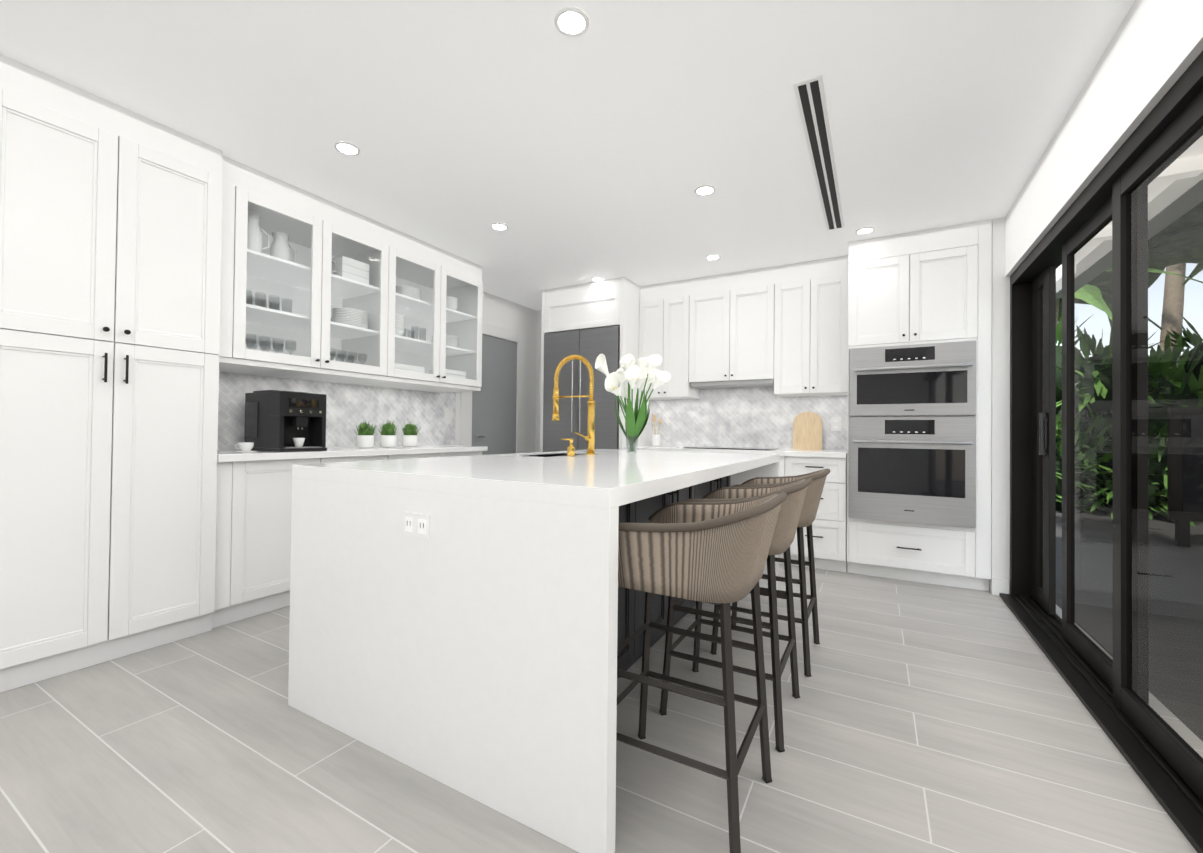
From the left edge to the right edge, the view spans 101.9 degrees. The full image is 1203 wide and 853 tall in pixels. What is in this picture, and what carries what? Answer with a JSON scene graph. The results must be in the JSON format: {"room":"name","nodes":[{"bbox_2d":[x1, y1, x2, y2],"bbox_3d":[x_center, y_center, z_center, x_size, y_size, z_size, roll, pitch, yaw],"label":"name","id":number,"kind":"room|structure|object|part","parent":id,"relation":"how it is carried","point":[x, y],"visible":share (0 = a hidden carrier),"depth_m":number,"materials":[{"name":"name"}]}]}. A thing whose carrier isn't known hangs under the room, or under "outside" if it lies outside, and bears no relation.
{"room":"kitchen","nodes":[
{"label":"kitchen","id":0,"kind":"room"},
{"bbox_2d":[240,387,319,450],"bbox_3d":[-2.065,-0.038,3.132,0.270,0.340,0.284,0,-1,29],"label":"coffee machine","id":1,"kind":"object","parent":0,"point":[269,420],"depth_m":3.00,"materials":[{"name":"black plastic"}]},
{"bbox_2d":[455,291,536,452],"bbox_3d":[-2.651,-0.197,2.812,0.200,2.520,7.620,0,-1,29],"label":"wall","id":2,"kind":"structure","parent":0,"point":[499,311],"depth_m":5.74,"materials":[{"name":"white paint"}]},
{"bbox_2d":[217,372,455,449],"bbox_3d":[-1.974,-0.109,3.807,0.008,0.540,2.220,0,-1,29],"label":"backsplash","id":3,"kind":"structure","parent":2,"relation":"attached to","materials":[{"name":"stone"}]},
{"bbox_2d":[444,411,450,423],"bbox_3d":[-1.474,-0.084,4.685,0.005,0.120,0.080,0,-1,29],"label":"outlet","id":4,"kind":"object","parent":3,"relation":"attached to","point":[447,414],"depth_m":4.68,"materials":[{"name":"white plastic"}]},
{"bbox_2d":[459,321,525,454],"bbox_3d":[-1.136,0.005,5.250,0.058,2.200,1.000,0,-1,29],"label":"door frame","id":5,"kind":"structure","parent":2,"relation":"attached to","point":[492,415],"depth_m":5.31,"materials":[{"name":"white"}]},
{"bbox_2d":[496,457,543,464],"bbox_3d":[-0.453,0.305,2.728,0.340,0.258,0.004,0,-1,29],"label":"countertop","id":6,"kind":"structure","parent":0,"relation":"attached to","point":[539,460],"depth_m":2.40,"materials":[{"name":"white stone"}]},
{"bbox_2d":[535,310,541,451],"bbox_3d":[1.231,-0.134,4.889,4.540,2.520,0.200,0,-1,29],"label":"wall","id":7,"kind":"structure","parent":0,"point":[538,383],"depth_m":5.90,"materials":[{"name":"white paint"}]},
{"bbox_2d":[639,282,683,402],"bbox_3d":[0.596,-0.840,4.939,0.317,1.120,0.346,0,-1,29],"label":"upper cabinet","id":8,"kind":"object","parent":7,"relation":"attached to","point":[653,304],"depth_m":4.80,"materials":[{"name":"white wood"}]},
{"bbox_2d":[668,278,695,398],"bbox_3d":[0.797,-0.839,4.826,0.374,1.120,0.346,0,-1,29],"label":"upper cabinet","id":9,"kind":"object","parent":7,"relation":"attached to","point":[682,301],"depth_m":4.65,"materials":[{"name":"white wood"}]},
{"bbox_2d":[696,272,735,398],"bbox_3d":[1.079,-0.837,4.668,0.499,1.120,0.346,0,-1,29],"label":"upper cabinet","id":10,"kind":"object","parent":7,"relation":"attached to","point":[715,294],"depth_m":4.50,"materials":[{"name":"white wood"}]},
{"bbox_2d":[652,386,846,449],"bbox_3d":[1.350,-0.115,4.702,1.870,0.640,0.008,0,-1,29],"label":"backsplash","id":11,"kind":"structure","parent":7,"relation":"attached to","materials":[{"name":"stone"}]},
{"bbox_2d":[831,417,840,430],"bbox_3d":[2.065,-0.022,4.291,0.080,0.120,0.006,0,-1,29],"label":"outlet","id":12,"kind":"object","parent":11,"relation":"attached to","point":[835,421],"depth_m":4.29,"materials":[{"name":"white plastic"}]},
{"bbox_2d":[736,265,783,398],"bbox_3d":[1.415,-0.836,4.480,0.499,1.120,0.346,0,-1,29],"label":"upper cabinet","id":13,"kind":"object","parent":7,"relation":"attached to","point":[754,360],"depth_m":4.31,"materials":[{"name":"white wood"}]},
{"bbox_2d":[784,260,819,398],"bbox_3d":[1.709,-0.835,4.315,0.404,1.120,0.346,0,-1,29],"label":"upper cabinet","id":14,"kind":"object","parent":7,"relation":"attached to","point":[802,279],"depth_m":4.13,"materials":[{"name":"white wood"}]},
{"bbox_2d":[820,255,847,398],"bbox_3d":[1.937,-0.834,4.187,0.347,1.120,0.346,0,-1,29],"label":"upper cabinet","id":15,"kind":"object","parent":7,"relation":"attached to","point":[833,271],"depth_m":4.01,"materials":[{"name":"white wood"}]},
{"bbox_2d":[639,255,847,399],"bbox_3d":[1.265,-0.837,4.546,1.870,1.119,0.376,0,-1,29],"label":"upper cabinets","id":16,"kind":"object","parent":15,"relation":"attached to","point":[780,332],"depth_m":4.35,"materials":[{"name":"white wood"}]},
{"bbox_2d":[520,453,563,456],"bbox_3d":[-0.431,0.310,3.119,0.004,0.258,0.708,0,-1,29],"label":"sink","id":17,"kind":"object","parent":0,"relation":"attached to","point":[521,454],"depth_m":3.17,"materials":[{"name":"black metal"}]},
{"bbox_2d":[0,0,1134,310],"bbox_3d":[-0.679,-1.499,1.729,4.890,0.100,7.820,0,-1,29],"label":"ceiling","id":18,"kind":"structure","parent":0,"point":[612,138],"depth_m":2.19,"materials":[{"name":"white paint"}]},
{"bbox_2d":[334,141,359,155],"bbox_3d":[-1.322,-1.443,2.535,0.123,0.006,0.123,0,-1,23],"label":"recessed light","id":19,"kind":"object","parent":18,"relation":"in","point":[347,148],"depth_m":2.53,"materials":[{"name":"white plastic"}]},
{"bbox_2d":[490,223,507,230],"bbox_3d":[-0.730,-1.427,3.488,0.123,0.006,0.123,0,-1,20],"label":"recessed light","id":20,"kind":"object","parent":18,"relation":"in","point":[496,226],"depth_m":3.48,"materials":[{"name":"white plastic"}]},
{"bbox_2d":[554,7,588,36],"bbox_3d":[-0.106,-1.439,1.739,0.123,0.006,0.123,1,-1,-10],"label":"recessed light","id":21,"kind":"object","parent":18,"relation":"in","point":[574,20],"depth_m":1.73,"materials":[{"name":"white plastic"}]},
{"bbox_2d":[591,277,603,280],"bbox_3d":[-0.039,-1.406,4.659,0.123,0.006,0.123,1,-1,-10],"label":"recessed light","id":22,"kind":"object","parent":18,"relation":"in","point":[594,278],"depth_m":4.66,"materials":[{"name":"white plastic"}]},
{"bbox_2d":[694,185,715,195],"bbox_3d":[0.622,-1.418,2.935,0.123,0.006,0.123,1,-1,-10],"label":"recessed light","id":23,"kind":"object","parent":18,"relation":"in","point":[704,190],"depth_m":2.93,"materials":[{"name":"white plastic"}]},
{"bbox_2d":[705,254,720,259],"bbox_3d":[0.926,-1.403,4.049,0.123,0.006,0.123,0,-1,23],"label":"recessed light","id":24,"kind":"object","parent":18,"relation":"in","point":[714,256],"depth_m":4.05,"materials":[{"name":"white plastic"}]},
{"bbox_2d":[793,75,843,230],"bbox_3d":[1.253,-1.412,2.731,0.110,0.010,1.660,0,-1,29],"label":"ceiling vent","id":25,"kind":"object","parent":18,"relation":"in","point":[810,98],"visible":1,"depth_m":2.44,"materials":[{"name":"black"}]},
{"bbox_2d":[855,227,874,233],"bbox_3d":[1.884,-1.399,3.489,0.123,0.006,0.123,1,-1,-10],"label":"recessed light","id":26,"kind":"object","parent":18,"relation":"in","point":[865,230],"depth_m":3.48,"materials":[{"name":"white plastic"}]},
{"bbox_2d":[0,564,1196,852],"bbox_3d":[-0.706,1.101,1.700,4.890,0.060,7.820,0,-1,29],"label":"floor","id":27,"kind":"structure","parent":0,"point":[924,718],"depth_m":1.57,"materials":[{"name":"grey tile"}]},
{"bbox_2d":[0,54,222,692],"bbox_3d":[-2.451,-0.200,2.311,0.631,2.519,0.860,0,-1,29],"label":"pantry cabinet","id":28,"kind":"object","parent":27,"relation":"on","point":[110,245],"visible":1,"depth_m":2.16,"materials":[{"name":"white wood"}]},
{"bbox_2d":[212,455,399,627],"bbox_3d":[-2.008,0.634,3.173,0.566,0.880,1.102,0,-1,29],"label":"base cabinet","id":29,"kind":"object","parent":27,"relation":"on","point":[254,502],"depth_m":2.73,"materials":[{"name":"white wood"}]},
{"bbox_2d":[217,443,487,462],"bbox_3d":[-1.761,0.181,3.569,0.606,0.040,2.020,0,-1,29],"label":"countertop","id":30,"kind":"structure","parent":29,"relation":"on","point":[429,448],"depth_m":3.14,"materials":[{"name":"white stone"}]},
{"bbox_2d":[353,420,376,447],"bbox_3d":[-1.765,0.052,3.652,0.163,0.216,0.147,0,-1,29],"label":"potted plant","id":31,"kind":"object","parent":30,"relation":"on","point":[365,436],"depth_m":3.61,"materials":[{"name":"green plant"}]},
{"bbox_2d":[378,420,398,447],"bbox_3d":[-1.671,0.055,3.826,0.168,0.217,0.142,0,-1,29],"label":"potted plant","id":32,"kind":"object","parent":30,"relation":"on","point":[388,438],"depth_m":3.79,"materials":[{"name":"green plant"}]},
{"bbox_2d":[402,421,420,446],"bbox_3d":[-1.578,0.061,4.004,0.153,0.211,0.160,0,-1,29],"label":"potted plant","id":33,"kind":"object","parent":30,"relation":"on","point":[410,437],"depth_m":3.97,"materials":[{"name":"green plant"}]},
{"bbox_2d":[400,451,481,458],"bbox_3d":[-1.549,0.648,3.991,0.566,0.880,1.022,0,-1,29],"label":"base cabinet","id":34,"kind":"object","parent":27,"relation":"on","point":[454,453],"depth_m":3.96,"materials":[{"name":"white"}]},
{"bbox_2d":[288,457,778,852],"bbox_3d":[0.005,0.653,2.597,1.390,0.870,2.453,0,-1,29],"label":"kitchen island","id":35,"kind":"object","parent":27,"relation":"on","point":[466,625],"depth_m":1.44,"materials":[{"name":"white stone"}]},
{"bbox_2d":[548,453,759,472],"bbox_3d":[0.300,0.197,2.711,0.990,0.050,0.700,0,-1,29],"label":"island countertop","id":36,"kind":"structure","parent":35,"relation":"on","point":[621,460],"depth_m":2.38,"materials":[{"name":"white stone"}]},
{"bbox_2d":[560,438,574,455],"bbox_3d":[-0.193,0.117,2.770,0.092,0.100,0.044,0,-1,29],"label":"soap dispenser","id":37,"kind":"object","parent":36,"relation":"on","point":[570,449],"depth_m":2.75,"materials":[{"name":"gold metal"}]},
{"bbox_2d":[552,355,595,454],"bbox_3d":[-0.177,-0.137,3.006,0.314,0.615,0.080,0,-1,29],"label":"faucet","id":38,"kind":"object","parent":36,"relation":"on","point":[590,438],"depth_m":2.95,"materials":[{"name":"gold metal"}]},
{"bbox_2d":[543,326,619,451],"bbox_3d":[-0.073,0.084,5.050,0.858,2.060,0.740,0,-1,29],"label":"fridge","id":39,"kind":"object","parent":27,"relation":"on","point":[590,345],"visible":0.38,"depth_m":4.76,"materials":[{"name":"grey metal"}]},
{"bbox_2d":[540,277,651,451],"bbox_3d":[-0.048,-0.144,5.093,0.950,2.519,0.686,0,-1,29],"label":"cabinet","id":40,"kind":"object","parent":27,"relation":"on","point":[603,303],"visible":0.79,"depth_m":4.78,"materials":[{"name":"white wood"}]},
{"bbox_2d":[616,491,787,852],"bbox_3d":[0.257,0.633,1.420,0.502,0.892,0.480,0,-1,29],"label":"bar stool","id":41,"kind":"object","parent":27,"relation":"on","point":[716,553],"visible":0.77,"depth_m":1.23,"materials":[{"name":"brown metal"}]},
{"bbox_3d":[0.269,0.311,1.419,0.481,0.248,0.480,0,-1,29],"label":"seat","id":42,"kind":"part","parent":41,"relation":"part of","materials":[{"name":"wicker"}]},
{"bbox_2d":[659,478,811,752],"bbox_3d":[0.535,0.641,1.895,0.502,0.892,0.480,0,-1,29],"label":"bar stool","id":43,"kind":"object","parent":27,"relation":"on","point":[787,521],"visible":0.48,"depth_m":1.79,"materials":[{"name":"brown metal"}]},
{"bbox_3d":[0.547,0.319,1.893,0.481,0.248,0.480,0,-1,29],"label":"seat","id":44,"kind":"part","parent":43,"relation":"part of","materials":[{"name":"wicker"}]},
{"bbox_2d":[710,469,829,676],"bbox_3d":[0.841,0.650,2.400,0.502,0.892,0.480,0,-1,29],"label":"bar stool","id":45,"kind":"object","parent":27,"relation":"on","point":[811,502],"visible":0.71,"depth_m":2.23,"materials":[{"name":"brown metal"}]},
{"bbox_3d":[0.853,0.328,2.398,0.481,0.248,0.480,0,-1,29],"label":"seat","id":46,"kind":"part","parent":45,"relation":"part of","materials":[{"name":"wicker"}]},
{"bbox_2d":[779,455,787,563],"bbox_3d":[1.194,0.681,4.412,0.972,0.880,0.636,0,-1,29],"label":"base cabinet","id":47,"kind":"object","parent":27,"relation":"on","point":[783,463],"depth_m":3.91,"materials":[{"name":"white wood"}]},
{"bbox_2d":[788,455,846,571],"bbox_3d":[1.783,0.684,4.082,0.502,0.880,0.636,0,-1,29],"label":"base cabinet","id":48,"kind":"object","parent":27,"relation":"on","point":[829,527],"depth_m":3.75,"materials":[{"name":"white wood"}]},
{"bbox_2d":[624,447,846,458],"bbox_3d":[1.186,0.221,4.413,1.870,0.040,0.656,0,-1,29],"label":"countertop","id":49,"kind":"structure","parent":48,"relation":"on","point":[795,452],"depth_m":3.99,"materials":[{"name":"white stone"}]},
{"bbox_2d":[728,447,775,450],"bbox_3d":[1.180,0.196,4.453,0.760,0.008,0.440,0,-1,29],"label":"cooktop","id":50,"kind":"object","parent":49,"relation":"in","point":[729,448],"depth_m":4.22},
{"bbox_2d":[847,219,991,591],"bbox_3d":[2.366,-0.135,3.709,0.864,2.519,0.739,0,-1,29],"label":"tall cabinet","id":51,"kind":"object","parent":27,"relation":"on","point":[919,428],"visible":1,"depth_m":3.44,"materials":[{"name":"white wood"}]},
{"bbox_2d":[849,416,975,527],"bbox_3d":[2.173,0.307,3.445,0.762,0.753,0.102,0,-1,29],"label":"wall oven","id":52,"kind":"object","parent":51,"relation":"in","point":[920,471],"depth_m":3.44,"materials":[{"name":"silver metal"}]},
{"bbox_2d":[849,341,975,415],"bbox_3d":[2.180,-0.330,3.452,0.762,0.506,0.102,0,-1,29],"label":"speed oven","id":53,"kind":"object","parent":51,"relation":"in","point":[922,378],"depth_m":3.45,"materials":[{"name":"silver metal"}]},
{"bbox_2d":[989,0,1202,593],"bbox_3d":[1.279,-0.181,0.608,0.268,2.520,7.220,0,-1,29],"label":"wall","id":54,"kind":"structure","parent":0,"point":[1152,51],"depth_m":2.07,"materials":[{"name":"white paint"}]},
{"bbox_2d":[992,578,1008,595],"bbox_3d":[2.643,1.068,3.232,0.088,0.110,0.012,0,-1,29],"label":"baseboard","id":55,"kind":"structure","parent":54,"relation":"attached to","point":[1000,586],"depth_m":3.23,"materials":[{"name":"white wood"}]},
{"bbox_2d":[1056,264,1061,298],"bbox_3d":[1.355,-1.605,-0.339,0.780,0.350,12.800,0,-1,29],"label":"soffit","id":56,"kind":"structure","parent":54,"relation":"attached to","point":[1059,282],"depth_m":4.81,"materials":[{"name":"white paint"}]},
{"bbox_2d":[999,51,1202,852],"bbox_3d":[1.133,0.015,0.331,0.210,2.120,6.580,0,-1,29],"label":"sliding door","id":57,"kind":"structure","parent":54,"relation":"in","point":[1120,643],"depth_m":1.80,"materials":[{"name":"black metal"}]},
{"label":"outside","id":58,"kind":"structure","parent":0,"visible":0},
{"bbox_2d":[1056,510,1061,608],"bbox_3d":[6.803,1.193,1.833,8.180,0.075,22.000,0,-1,29],"label":"deck","id":59,"kind":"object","parent":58,"point":[1058,558],"depth_m":4.26,"materials":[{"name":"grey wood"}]},
{"bbox_2d":[1056,404,1061,430],"bbox_3d":[5.372,-0.035,-0.096,8.800,2.300,17.200,0,-1,29],"label":"fence","id":60,"kind":"object","parent":59,"relation":"on","point":[1060,415],"depth_m":8.22,"materials":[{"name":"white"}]},
{"bbox_2d":[1056,298,1061,509],"bbox_3d":[8.277,-1.561,4.601,9.993,6.129,14.121,0,-1,29],"label":"palm trees","id":61,"kind":"object","parent":59,"relation":"on","point":[1059,403],"visible":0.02,"depth_m":6.86,"materials":[{"name":"green plant"}]}
]}

